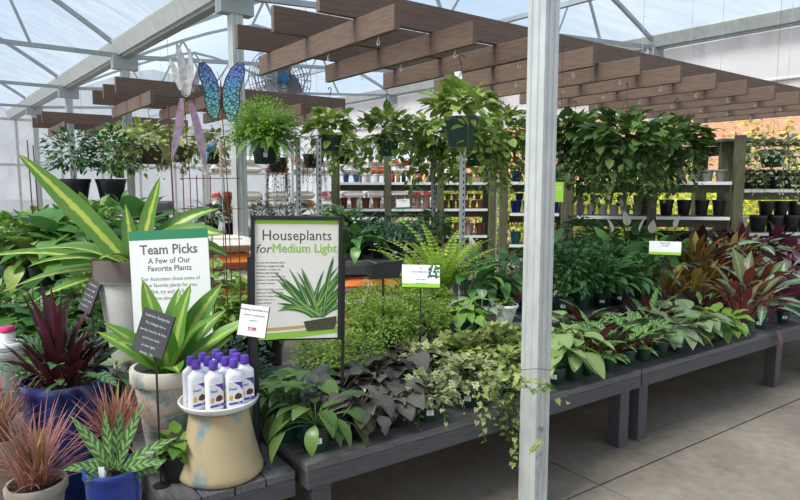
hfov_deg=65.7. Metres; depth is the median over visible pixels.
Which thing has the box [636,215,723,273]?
peace lily
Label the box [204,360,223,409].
bottle
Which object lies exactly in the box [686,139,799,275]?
shelf
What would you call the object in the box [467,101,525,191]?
hanging basket
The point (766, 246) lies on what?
leaf plant
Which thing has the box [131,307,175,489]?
sign
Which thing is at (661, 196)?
shrub
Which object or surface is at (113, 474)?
plant
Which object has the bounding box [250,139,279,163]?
pot
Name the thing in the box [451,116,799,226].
wall
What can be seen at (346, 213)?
leaf plant
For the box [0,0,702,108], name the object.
ceiling
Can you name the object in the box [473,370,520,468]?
strand
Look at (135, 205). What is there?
leaf plant
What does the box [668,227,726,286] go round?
cordyline
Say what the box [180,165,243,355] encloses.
trellis
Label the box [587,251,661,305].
leafy plant
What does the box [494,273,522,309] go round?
flowering plant
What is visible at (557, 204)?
ceramic pot
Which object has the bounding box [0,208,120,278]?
leaf plant
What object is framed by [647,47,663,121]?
steel post
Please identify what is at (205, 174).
shelf
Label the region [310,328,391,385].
potted spikemoss
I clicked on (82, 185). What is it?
pot
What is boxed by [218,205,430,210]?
shelf
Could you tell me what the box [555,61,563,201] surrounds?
tag
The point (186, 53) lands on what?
roof truss
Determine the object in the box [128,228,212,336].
sign
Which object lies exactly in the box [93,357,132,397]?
plant
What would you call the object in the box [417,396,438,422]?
pot
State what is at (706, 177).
ceramic pot
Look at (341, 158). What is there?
pot
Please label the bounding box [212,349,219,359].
bottle
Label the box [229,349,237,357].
bottle
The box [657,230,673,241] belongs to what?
pot
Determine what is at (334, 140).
pot
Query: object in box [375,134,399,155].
pot
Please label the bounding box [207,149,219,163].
pot
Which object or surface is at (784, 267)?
leaf plant
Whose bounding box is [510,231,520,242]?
ceramic pot
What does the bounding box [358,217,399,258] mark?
bushy plant
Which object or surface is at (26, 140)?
stake
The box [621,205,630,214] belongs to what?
ceramic pot
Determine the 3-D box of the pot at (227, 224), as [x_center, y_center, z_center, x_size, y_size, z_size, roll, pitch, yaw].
[-2.217,-0.282,8.173,0.184,0.150,0.184,2,6,17]
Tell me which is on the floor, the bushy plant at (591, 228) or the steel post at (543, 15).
the steel post at (543, 15)
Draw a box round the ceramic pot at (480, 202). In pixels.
[477,200,483,207]
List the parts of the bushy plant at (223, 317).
pot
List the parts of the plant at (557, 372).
pot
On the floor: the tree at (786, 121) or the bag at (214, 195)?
the tree at (786, 121)
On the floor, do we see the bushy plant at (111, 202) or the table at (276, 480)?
the table at (276, 480)
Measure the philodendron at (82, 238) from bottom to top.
0.622 m
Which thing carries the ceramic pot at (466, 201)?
on the shelf at (488, 212)
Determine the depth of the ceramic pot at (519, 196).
7.96 m
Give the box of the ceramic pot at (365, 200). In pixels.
[361,197,369,207]
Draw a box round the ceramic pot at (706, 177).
[701,170,714,180]
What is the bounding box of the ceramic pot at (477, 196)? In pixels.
[475,194,480,199]
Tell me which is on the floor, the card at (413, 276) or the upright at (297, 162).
the upright at (297, 162)
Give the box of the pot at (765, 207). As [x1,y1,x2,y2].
[758,201,774,214]
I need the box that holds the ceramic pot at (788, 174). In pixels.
[787,170,799,188]
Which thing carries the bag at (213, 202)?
on the rack
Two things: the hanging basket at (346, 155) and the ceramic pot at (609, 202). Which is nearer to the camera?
the ceramic pot at (609, 202)
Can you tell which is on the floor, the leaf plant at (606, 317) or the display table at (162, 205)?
the display table at (162, 205)
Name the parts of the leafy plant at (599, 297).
pot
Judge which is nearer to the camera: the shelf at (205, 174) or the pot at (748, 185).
the pot at (748, 185)
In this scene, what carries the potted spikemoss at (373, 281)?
on the shelf at (516, 319)
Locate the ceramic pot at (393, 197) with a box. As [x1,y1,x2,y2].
[391,195,395,207]
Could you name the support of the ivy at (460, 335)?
on the bench at (316, 474)
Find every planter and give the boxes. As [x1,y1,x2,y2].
[0,339,25,390]
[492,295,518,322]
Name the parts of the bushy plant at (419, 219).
pot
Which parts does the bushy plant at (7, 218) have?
pot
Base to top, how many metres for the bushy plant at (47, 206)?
0.597 m
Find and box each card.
[237,304,269,465]
[396,199,409,259]
[402,264,440,341]
[649,241,681,308]
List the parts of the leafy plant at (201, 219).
pot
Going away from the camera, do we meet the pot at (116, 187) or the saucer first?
the saucer
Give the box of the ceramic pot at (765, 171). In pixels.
[760,170,774,188]
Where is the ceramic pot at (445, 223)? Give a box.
[444,223,451,232]
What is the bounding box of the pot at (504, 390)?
[500,374,518,397]
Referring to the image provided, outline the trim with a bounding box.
[0,117,268,214]
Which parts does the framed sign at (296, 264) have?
stand leg, stand leg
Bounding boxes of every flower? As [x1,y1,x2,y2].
[468,234,475,288]
[606,217,613,254]
[617,195,625,244]
[623,211,645,243]
[648,220,655,268]
[673,215,679,227]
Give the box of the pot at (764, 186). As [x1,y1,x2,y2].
[756,177,768,188]
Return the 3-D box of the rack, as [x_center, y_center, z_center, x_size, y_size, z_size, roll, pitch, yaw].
[-1.404,-0.874,12.139,4.650,2.400,0.550,-3,7,-24]
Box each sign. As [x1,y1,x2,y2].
[78,278,101,359]
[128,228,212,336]
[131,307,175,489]
[247,215,344,388]
[369,260,402,329]
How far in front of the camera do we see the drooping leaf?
4.72 m
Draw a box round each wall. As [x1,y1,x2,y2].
[0,69,266,228]
[272,142,383,244]
[279,26,799,148]
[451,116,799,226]
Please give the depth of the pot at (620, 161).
4.92 m
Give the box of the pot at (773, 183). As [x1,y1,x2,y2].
[769,177,781,188]
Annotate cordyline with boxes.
[208,192,232,234]
[643,258,700,310]
[654,257,732,297]
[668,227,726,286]
[685,259,761,311]
[706,231,762,273]
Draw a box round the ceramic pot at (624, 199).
[619,195,627,204]
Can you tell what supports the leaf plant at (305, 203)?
on the display table
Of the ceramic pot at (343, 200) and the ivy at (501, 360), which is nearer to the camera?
the ivy at (501, 360)
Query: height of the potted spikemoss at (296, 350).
0.342 m
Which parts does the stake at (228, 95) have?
stake rod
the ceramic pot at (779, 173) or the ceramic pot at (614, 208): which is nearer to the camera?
the ceramic pot at (614, 208)
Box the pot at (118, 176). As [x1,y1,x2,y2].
[115,169,123,177]
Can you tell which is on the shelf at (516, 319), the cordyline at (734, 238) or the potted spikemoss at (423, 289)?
the potted spikemoss at (423, 289)
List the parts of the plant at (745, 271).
pot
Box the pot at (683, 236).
[674,230,690,246]
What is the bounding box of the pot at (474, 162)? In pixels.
[467,145,489,165]
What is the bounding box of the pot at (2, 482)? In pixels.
[0,427,23,499]
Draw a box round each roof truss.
[0,0,423,72]
[0,24,387,96]
[0,52,267,108]
[254,0,653,48]
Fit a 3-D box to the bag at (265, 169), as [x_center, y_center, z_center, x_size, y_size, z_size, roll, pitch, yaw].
[-2.318,-1.520,11.662,0.420,0.154,0.360,-3,7,-24]
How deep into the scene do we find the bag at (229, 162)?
11.14 m
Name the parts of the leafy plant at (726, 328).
pot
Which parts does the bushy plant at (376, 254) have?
pot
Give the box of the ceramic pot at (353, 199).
[350,197,358,207]
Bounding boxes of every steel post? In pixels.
[25,107,42,208]
[57,87,78,178]
[110,55,138,221]
[215,0,253,268]
[385,95,397,222]
[491,97,498,260]
[516,0,559,499]
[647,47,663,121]
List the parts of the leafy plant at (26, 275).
pot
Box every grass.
[0,365,67,499]
[49,375,178,453]
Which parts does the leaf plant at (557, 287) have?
pot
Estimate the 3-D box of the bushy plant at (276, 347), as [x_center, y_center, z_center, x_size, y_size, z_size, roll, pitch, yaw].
[-0.965,0.653,4.373,0.661,0.986,0.704,2,6,22]
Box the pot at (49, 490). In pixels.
[3,468,68,499]
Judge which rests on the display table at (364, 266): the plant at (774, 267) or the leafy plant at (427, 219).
the leafy plant at (427, 219)
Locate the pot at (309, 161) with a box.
[302,154,323,167]
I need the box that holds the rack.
[201,141,430,223]
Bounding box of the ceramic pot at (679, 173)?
[676,170,686,180]
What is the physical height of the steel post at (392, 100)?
3.700 m
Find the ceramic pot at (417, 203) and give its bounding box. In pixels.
[414,195,421,207]
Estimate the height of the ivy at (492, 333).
0.289 m
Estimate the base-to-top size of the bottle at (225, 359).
0.192 m
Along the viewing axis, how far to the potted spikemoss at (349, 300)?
3.67 m
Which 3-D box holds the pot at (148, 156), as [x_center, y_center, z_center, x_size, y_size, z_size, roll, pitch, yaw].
[-2.699,-1.033,6.717,0.275,0.200,0.275,2,6,18]
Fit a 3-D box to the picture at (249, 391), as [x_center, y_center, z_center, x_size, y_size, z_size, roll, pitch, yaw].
[-0.599,0.564,2.472,0.029,0.027,0.001,-4,7,-32]
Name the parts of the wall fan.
blade, blade, blade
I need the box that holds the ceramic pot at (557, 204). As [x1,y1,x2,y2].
[555,202,559,211]
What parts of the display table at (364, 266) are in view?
leg, leg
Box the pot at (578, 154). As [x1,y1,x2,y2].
[564,141,581,159]
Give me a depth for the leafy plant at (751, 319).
4.47 m
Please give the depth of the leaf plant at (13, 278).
4.40 m
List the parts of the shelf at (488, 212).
post, post, post, rail, price rail, rail, price rail, rail, price rail, post, post, post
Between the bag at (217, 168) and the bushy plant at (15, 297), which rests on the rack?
the bag at (217, 168)
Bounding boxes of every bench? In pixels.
[252,336,640,499]
[584,303,799,440]
[743,295,799,370]
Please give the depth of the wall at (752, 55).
8.85 m
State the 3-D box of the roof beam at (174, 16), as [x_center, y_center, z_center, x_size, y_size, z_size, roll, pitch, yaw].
[-2.377,-2.380,6.476,0.320,0.200,22.850,-5,8,-39]
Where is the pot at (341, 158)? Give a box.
[334,149,348,163]
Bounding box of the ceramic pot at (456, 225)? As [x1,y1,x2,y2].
[453,223,458,232]
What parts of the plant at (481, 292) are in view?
pot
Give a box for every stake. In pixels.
[26,140,39,304]
[32,145,38,210]
[167,105,174,215]
[169,42,206,222]
[198,62,244,282]
[204,132,224,283]
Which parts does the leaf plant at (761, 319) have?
pot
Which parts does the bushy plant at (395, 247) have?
pot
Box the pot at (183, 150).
[171,145,193,161]
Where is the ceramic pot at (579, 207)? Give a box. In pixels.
[575,204,584,214]
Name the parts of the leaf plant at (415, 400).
pot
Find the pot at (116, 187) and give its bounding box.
[95,179,126,201]
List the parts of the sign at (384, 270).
panel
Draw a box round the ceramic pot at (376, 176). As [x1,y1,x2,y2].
[373,174,379,181]
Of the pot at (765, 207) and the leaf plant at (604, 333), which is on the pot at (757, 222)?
the pot at (765, 207)
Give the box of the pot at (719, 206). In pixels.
[712,200,727,215]
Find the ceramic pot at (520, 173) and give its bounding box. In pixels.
[512,171,521,181]
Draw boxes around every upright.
[295,138,300,215]
[316,138,321,215]
[431,137,435,309]
[458,148,465,307]
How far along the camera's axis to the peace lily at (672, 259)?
5.65 m
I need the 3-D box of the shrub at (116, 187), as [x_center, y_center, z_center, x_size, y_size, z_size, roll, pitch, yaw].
[-3.039,-0.916,6.477,0.656,0.827,0.718,6,8,43]
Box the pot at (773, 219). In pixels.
[766,215,784,230]
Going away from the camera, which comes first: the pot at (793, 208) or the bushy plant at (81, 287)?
the bushy plant at (81, 287)
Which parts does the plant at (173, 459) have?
pot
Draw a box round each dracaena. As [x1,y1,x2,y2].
[0,153,227,385]
[98,279,238,459]
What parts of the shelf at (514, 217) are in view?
post, post, price rail, rail, price rail, rail, rail, price rail, post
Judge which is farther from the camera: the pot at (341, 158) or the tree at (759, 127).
the tree at (759, 127)
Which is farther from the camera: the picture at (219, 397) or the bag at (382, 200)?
the bag at (382, 200)
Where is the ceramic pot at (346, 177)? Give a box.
[342,174,348,181]
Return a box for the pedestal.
[179,408,263,489]
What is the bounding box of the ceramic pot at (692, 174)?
[690,171,700,180]
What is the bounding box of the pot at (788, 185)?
[781,177,794,188]
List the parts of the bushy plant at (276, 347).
pot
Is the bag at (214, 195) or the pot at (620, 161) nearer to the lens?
the pot at (620, 161)
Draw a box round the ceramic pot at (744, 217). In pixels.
[742,215,748,226]
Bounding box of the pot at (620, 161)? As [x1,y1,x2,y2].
[613,145,639,169]
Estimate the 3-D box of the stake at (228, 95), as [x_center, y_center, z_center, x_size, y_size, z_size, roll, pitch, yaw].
[-1.006,-0.433,3.567,0.268,1.266,0.032,0,6,0]
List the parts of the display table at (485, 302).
leg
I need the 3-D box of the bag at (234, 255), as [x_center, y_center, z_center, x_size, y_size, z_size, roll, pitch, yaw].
[-1.561,0.088,5.439,0.600,0.144,0.400,-2,6,-20]
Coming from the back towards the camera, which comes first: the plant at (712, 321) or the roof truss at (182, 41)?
the roof truss at (182, 41)
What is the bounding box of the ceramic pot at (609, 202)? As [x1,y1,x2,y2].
[605,197,612,204]
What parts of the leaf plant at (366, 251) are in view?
flower, pot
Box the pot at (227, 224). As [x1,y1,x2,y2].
[224,223,232,234]
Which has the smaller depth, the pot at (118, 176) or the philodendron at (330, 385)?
the philodendron at (330, 385)
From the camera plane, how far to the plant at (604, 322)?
4.22 m
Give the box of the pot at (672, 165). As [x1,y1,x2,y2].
[664,147,686,167]
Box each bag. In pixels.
[208,235,250,252]
[209,164,230,172]
[209,252,250,269]
[211,191,231,199]
[211,268,246,286]
[212,200,231,207]
[218,286,246,302]
[222,156,230,163]
[247,156,254,163]
[247,165,261,172]
[248,191,262,199]
[248,200,262,207]
[264,166,288,172]
[265,191,288,198]
[267,200,289,207]
[290,165,314,172]
[294,191,314,198]
[295,199,315,207]
[316,199,331,206]
[322,191,330,198]
[340,166,360,173]
[341,191,363,198]
[345,274,401,292]
[345,292,399,307]
[347,199,361,206]
[364,191,383,197]
[365,158,382,165]
[365,166,382,173]
[371,199,383,206]
[391,159,407,165]
[391,167,408,173]
[391,191,407,197]
[411,191,430,197]
[412,198,430,205]
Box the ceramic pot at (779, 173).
[774,170,787,188]
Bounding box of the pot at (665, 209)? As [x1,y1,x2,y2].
[659,200,673,215]
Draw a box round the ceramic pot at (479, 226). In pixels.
[475,223,484,233]
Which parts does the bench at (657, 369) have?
leg, leg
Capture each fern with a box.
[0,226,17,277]
[369,220,496,315]
[369,248,464,311]
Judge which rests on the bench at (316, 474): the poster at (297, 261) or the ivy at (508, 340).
the ivy at (508, 340)
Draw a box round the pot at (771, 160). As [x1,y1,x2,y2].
[759,149,785,166]
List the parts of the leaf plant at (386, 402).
pot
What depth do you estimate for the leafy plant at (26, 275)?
4.94 m
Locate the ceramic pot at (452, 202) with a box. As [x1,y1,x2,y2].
[449,200,455,207]
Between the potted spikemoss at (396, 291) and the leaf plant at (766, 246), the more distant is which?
the leaf plant at (766, 246)
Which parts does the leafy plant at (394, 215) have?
pot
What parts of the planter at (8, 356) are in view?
lid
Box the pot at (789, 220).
[782,214,799,230]
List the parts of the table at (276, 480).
rail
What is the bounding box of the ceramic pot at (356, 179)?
[353,174,359,181]
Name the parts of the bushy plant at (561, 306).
pot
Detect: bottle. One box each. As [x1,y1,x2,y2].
[0,325,15,343]
[182,355,195,405]
[187,359,204,409]
[198,352,206,369]
[202,356,212,374]
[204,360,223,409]
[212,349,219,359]
[215,352,223,369]
[218,356,229,405]
[225,358,243,407]
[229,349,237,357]
[232,352,240,366]
[238,354,254,403]
[391,171,394,181]
[396,171,399,181]
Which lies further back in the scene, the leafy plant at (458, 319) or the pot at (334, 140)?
the pot at (334, 140)
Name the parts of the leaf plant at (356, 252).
pot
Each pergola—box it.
[32,52,187,139]
[92,0,344,128]
[235,0,799,124]
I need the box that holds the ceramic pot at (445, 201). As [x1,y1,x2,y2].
[444,200,448,207]
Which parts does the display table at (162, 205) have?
leg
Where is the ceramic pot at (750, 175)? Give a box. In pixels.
[748,170,760,188]
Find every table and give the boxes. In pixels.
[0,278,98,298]
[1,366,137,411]
[91,201,172,321]
[126,411,295,499]
[221,230,349,239]
[344,248,472,327]
[472,270,621,305]
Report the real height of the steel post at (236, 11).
3.220 m
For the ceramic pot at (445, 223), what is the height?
0.170 m
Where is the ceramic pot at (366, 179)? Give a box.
[363,174,369,181]
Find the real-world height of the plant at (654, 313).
0.284 m
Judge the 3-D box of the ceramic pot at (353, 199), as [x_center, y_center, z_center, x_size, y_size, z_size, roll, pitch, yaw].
[-0.684,-0.711,9.352,0.138,0.160,0.138,0,6,0]
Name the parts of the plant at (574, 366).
pot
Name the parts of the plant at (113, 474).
pot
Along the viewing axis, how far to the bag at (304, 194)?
11.80 m
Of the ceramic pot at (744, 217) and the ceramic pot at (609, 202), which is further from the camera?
the ceramic pot at (744, 217)
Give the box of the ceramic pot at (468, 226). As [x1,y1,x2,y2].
[465,223,473,233]
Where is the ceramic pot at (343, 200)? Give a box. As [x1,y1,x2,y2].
[339,197,347,207]
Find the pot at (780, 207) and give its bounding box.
[773,201,789,214]
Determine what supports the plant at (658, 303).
on the bench at (657, 369)
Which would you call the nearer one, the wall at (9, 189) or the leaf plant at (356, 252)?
the leaf plant at (356, 252)
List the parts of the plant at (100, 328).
pot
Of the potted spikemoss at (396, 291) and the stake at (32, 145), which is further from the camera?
the stake at (32, 145)
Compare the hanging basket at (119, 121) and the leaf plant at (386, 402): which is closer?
the leaf plant at (386, 402)
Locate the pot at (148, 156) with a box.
[138,145,163,163]
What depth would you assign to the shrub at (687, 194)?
12.73 m
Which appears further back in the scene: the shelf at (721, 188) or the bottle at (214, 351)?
the shelf at (721, 188)
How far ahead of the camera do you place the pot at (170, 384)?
2.57 m
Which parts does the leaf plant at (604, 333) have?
pot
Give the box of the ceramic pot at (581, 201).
[577,195,584,203]
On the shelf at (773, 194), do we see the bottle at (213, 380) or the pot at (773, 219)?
the pot at (773, 219)
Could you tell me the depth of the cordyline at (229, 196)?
8.08 m
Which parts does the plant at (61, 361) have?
pot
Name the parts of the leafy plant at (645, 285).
pot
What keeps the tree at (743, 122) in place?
on the floor
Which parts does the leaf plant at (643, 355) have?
pot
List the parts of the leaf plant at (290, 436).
pot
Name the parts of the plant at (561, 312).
pot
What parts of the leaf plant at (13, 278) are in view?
pot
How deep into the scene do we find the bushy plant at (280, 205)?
8.33 m
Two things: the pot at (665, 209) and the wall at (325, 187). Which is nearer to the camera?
the pot at (665, 209)
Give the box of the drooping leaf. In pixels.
[777,330,781,348]
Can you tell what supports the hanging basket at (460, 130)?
hanging from the pergola at (595, 74)
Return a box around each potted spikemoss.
[289,335,359,377]
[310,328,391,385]
[345,280,401,326]
[345,289,394,339]
[345,295,423,350]
[364,281,435,331]
[385,293,452,340]
[404,284,456,325]
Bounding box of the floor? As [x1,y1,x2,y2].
[2,217,799,499]
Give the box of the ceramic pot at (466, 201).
[465,200,468,207]
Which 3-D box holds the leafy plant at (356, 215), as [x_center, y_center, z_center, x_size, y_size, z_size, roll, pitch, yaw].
[-0.483,-0.174,5.636,0.732,0.427,0.702,-2,6,-16]
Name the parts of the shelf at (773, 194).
post, cross arm, post, rail, price rail, price rail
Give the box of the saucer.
[177,393,258,416]
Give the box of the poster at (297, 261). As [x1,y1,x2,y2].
[255,220,338,339]
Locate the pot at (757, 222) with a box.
[749,215,767,231]
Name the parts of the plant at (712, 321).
pot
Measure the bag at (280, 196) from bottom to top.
0.154 m
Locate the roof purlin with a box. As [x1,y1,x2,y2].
[148,0,592,116]
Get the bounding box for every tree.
[658,118,771,198]
[683,119,799,213]
[725,118,799,200]
[762,116,799,169]
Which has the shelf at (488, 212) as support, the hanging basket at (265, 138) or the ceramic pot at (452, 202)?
the ceramic pot at (452, 202)
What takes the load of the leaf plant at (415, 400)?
on the bench at (316, 474)
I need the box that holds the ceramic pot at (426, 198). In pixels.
[422,195,429,207]
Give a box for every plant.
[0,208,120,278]
[0,209,44,285]
[0,216,75,278]
[0,229,55,293]
[0,275,99,352]
[0,278,40,327]
[0,282,134,499]
[0,296,90,341]
[0,392,98,499]
[4,329,37,375]
[6,225,58,278]
[8,204,66,229]
[9,357,38,379]
[15,298,101,331]
[16,214,160,272]
[37,271,100,332]
[50,191,121,248]
[58,303,107,349]
[63,401,176,499]
[67,298,112,365]
[67,312,106,363]
[89,190,157,229]
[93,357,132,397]
[102,195,180,236]
[150,420,188,482]
[188,200,232,228]
[209,290,247,355]
[210,258,246,350]
[210,334,280,380]
[213,277,283,368]
[248,198,275,218]
[259,370,316,442]
[269,202,295,215]
[286,200,346,216]
[299,364,378,418]
[321,385,406,440]
[323,206,356,225]
[329,207,384,252]
[331,358,415,402]
[342,224,391,263]
[343,199,402,254]
[351,341,445,394]
[356,377,437,427]
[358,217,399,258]
[363,211,419,252]
[377,219,414,258]
[393,218,434,257]
[404,214,458,250]
[412,207,454,254]
[433,296,500,332]
[446,289,520,332]
[493,228,585,302]
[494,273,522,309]
[508,330,604,385]
[522,251,619,304]
[551,310,601,364]
[551,329,616,380]
[552,242,600,313]
[553,238,618,310]
[553,324,626,375]
[554,215,605,258]
[554,299,618,323]
[557,304,631,351]
[558,227,642,296]
[561,252,651,308]
[569,218,628,252]
[570,321,656,370]
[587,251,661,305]
[591,311,642,350]
[599,288,677,342]
[601,314,667,365]
[606,251,695,300]
[611,307,690,361]
[628,313,703,356]
[638,306,714,352]
[642,300,709,322]
[658,224,755,272]
[664,291,740,329]
[668,299,734,347]
[680,237,762,282]
[689,302,745,344]
[690,254,784,318]
[692,247,797,334]
[701,307,755,338]
[708,266,799,329]
[713,247,754,265]
[714,220,775,253]
[723,235,799,275]
[737,248,799,313]
[741,279,799,323]
[744,236,799,270]
[749,219,799,255]
[752,249,799,308]
[769,237,799,272]
[774,267,799,306]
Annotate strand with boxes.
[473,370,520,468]
[498,365,569,453]
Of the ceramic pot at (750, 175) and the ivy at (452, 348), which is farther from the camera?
the ceramic pot at (750, 175)
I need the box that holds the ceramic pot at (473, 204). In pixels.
[471,200,476,207]
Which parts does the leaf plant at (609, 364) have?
pot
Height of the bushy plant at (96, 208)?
0.700 m
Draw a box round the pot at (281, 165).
[269,157,287,171]
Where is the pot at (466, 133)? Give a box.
[444,115,478,147]
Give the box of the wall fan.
[248,52,310,94]
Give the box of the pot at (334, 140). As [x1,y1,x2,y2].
[318,134,341,150]
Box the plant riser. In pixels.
[708,275,790,305]
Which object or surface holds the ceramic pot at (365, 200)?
on the shelf at (488, 212)
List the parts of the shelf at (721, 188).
post, post, post, rail, post, rail, price rail, price rail, post, post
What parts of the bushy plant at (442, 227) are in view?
pot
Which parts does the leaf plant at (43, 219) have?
pot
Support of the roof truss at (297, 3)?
attached to the ceiling
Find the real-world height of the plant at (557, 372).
0.304 m
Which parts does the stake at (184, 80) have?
stake rod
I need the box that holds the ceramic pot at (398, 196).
[396,195,404,198]
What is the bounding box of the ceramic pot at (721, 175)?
[715,170,727,180]
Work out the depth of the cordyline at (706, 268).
5.10 m
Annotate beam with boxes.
[5,0,214,119]
[336,6,799,104]
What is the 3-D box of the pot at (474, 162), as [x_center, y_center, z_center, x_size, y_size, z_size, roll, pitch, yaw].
[0.692,-0.839,5.482,0.228,0.190,0.228,-2,6,-15]
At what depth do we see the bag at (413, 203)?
12.82 m
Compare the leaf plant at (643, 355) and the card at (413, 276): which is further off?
the leaf plant at (643, 355)
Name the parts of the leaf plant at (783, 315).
pot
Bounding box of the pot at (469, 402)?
[458,382,482,407]
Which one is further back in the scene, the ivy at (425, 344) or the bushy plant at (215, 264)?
the bushy plant at (215, 264)
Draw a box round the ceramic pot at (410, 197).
[405,195,412,207]
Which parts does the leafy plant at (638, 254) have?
pot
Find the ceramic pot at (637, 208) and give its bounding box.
[632,205,641,214]
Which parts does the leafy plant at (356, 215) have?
pot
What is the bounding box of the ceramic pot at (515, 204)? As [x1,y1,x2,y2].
[510,200,521,211]
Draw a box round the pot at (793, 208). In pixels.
[788,201,799,214]
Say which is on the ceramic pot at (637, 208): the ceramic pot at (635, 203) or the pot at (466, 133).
the ceramic pot at (635, 203)
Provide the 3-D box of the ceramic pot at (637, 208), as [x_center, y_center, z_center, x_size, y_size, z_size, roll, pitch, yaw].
[2.758,-0.467,7.213,0.112,0.120,0.112,4,7,36]
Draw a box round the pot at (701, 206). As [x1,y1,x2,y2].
[694,200,709,215]
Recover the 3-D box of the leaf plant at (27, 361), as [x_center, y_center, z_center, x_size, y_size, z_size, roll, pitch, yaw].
[-1.856,0.635,3.176,0.259,0.171,0.240,0,6,-4]
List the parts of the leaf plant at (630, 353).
pot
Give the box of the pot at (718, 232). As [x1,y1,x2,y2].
[715,231,725,240]
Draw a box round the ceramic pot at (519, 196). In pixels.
[515,193,523,199]
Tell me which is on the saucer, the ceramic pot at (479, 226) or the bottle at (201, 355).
the bottle at (201, 355)
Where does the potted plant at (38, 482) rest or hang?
on the bench
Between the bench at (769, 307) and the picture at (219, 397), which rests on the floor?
the bench at (769, 307)
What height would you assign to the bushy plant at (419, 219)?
0.350 m
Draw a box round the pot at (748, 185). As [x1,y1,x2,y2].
[744,177,755,188]
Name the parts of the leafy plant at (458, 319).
pot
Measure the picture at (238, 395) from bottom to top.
0.027 m
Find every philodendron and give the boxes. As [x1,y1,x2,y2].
[0,215,121,257]
[51,226,136,293]
[249,367,340,442]
[259,376,299,427]
[266,390,370,463]
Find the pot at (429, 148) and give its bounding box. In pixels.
[428,140,447,159]
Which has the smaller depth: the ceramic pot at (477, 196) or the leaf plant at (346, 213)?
the leaf plant at (346, 213)
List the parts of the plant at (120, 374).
pot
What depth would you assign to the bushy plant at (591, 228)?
6.27 m
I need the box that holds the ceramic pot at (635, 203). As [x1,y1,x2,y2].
[633,195,640,204]
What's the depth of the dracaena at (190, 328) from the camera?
2.65 m
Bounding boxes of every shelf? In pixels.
[204,173,429,175]
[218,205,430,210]
[299,306,559,372]
[331,152,496,275]
[498,150,562,295]
[516,284,735,329]
[559,135,746,295]
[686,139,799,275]
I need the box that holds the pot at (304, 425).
[299,417,329,453]
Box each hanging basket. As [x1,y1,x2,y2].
[96,118,153,179]
[97,157,142,178]
[118,109,183,172]
[140,124,191,179]
[154,123,206,170]
[191,125,230,172]
[213,80,314,164]
[265,154,293,215]
[300,87,359,161]
[301,138,326,191]
[321,130,362,178]
[355,93,423,179]
[397,111,469,200]
[416,54,507,168]
[438,111,520,201]
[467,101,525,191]
[555,101,609,207]
[568,82,687,211]
[570,107,630,214]
[625,109,679,204]
[636,98,720,196]
[744,3,799,204]
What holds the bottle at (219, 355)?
on the saucer
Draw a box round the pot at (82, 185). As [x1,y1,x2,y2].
[59,179,90,198]
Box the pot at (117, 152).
[112,143,134,159]
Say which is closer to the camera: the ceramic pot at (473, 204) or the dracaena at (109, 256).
the dracaena at (109, 256)
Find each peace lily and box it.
[584,217,657,294]
[599,195,664,245]
[599,211,681,287]
[621,220,688,283]
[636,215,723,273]
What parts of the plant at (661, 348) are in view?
pot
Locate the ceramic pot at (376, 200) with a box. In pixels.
[372,197,380,207]
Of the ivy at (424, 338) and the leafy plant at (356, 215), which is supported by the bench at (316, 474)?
the ivy at (424, 338)
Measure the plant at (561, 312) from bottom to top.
0.312 m
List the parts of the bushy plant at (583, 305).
pot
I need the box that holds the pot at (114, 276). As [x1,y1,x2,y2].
[98,260,136,385]
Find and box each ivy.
[385,334,443,389]
[393,338,463,405]
[401,365,464,431]
[427,333,477,384]
[429,326,492,393]
[435,352,507,425]
[465,328,508,369]
[467,319,521,381]
[475,341,520,404]
[492,322,521,364]
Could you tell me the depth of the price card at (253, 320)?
2.51 m
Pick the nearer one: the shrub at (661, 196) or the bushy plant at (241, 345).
the bushy plant at (241, 345)
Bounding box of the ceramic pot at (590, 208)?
[587,204,595,214]
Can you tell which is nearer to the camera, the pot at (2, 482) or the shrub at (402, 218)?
the pot at (2, 482)
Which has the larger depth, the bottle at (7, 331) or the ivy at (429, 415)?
the bottle at (7, 331)
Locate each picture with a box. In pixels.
[199,394,204,400]
[216,395,222,401]
[235,393,241,398]
[246,388,252,394]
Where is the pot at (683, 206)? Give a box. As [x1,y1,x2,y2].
[676,200,691,215]
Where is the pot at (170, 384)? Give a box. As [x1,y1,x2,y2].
[129,362,188,459]
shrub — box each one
[38,126,106,198]
[71,122,142,201]
[394,179,470,247]
[427,234,519,308]
[434,243,557,306]
[444,178,516,251]
[471,179,555,254]
[516,179,602,235]
[555,179,635,238]
[597,179,687,242]
[655,178,716,240]
[678,177,773,252]
[743,200,796,252]
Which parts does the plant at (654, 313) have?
pot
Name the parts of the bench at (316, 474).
rail, leg, leg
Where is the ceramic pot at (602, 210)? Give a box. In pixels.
[598,204,607,214]

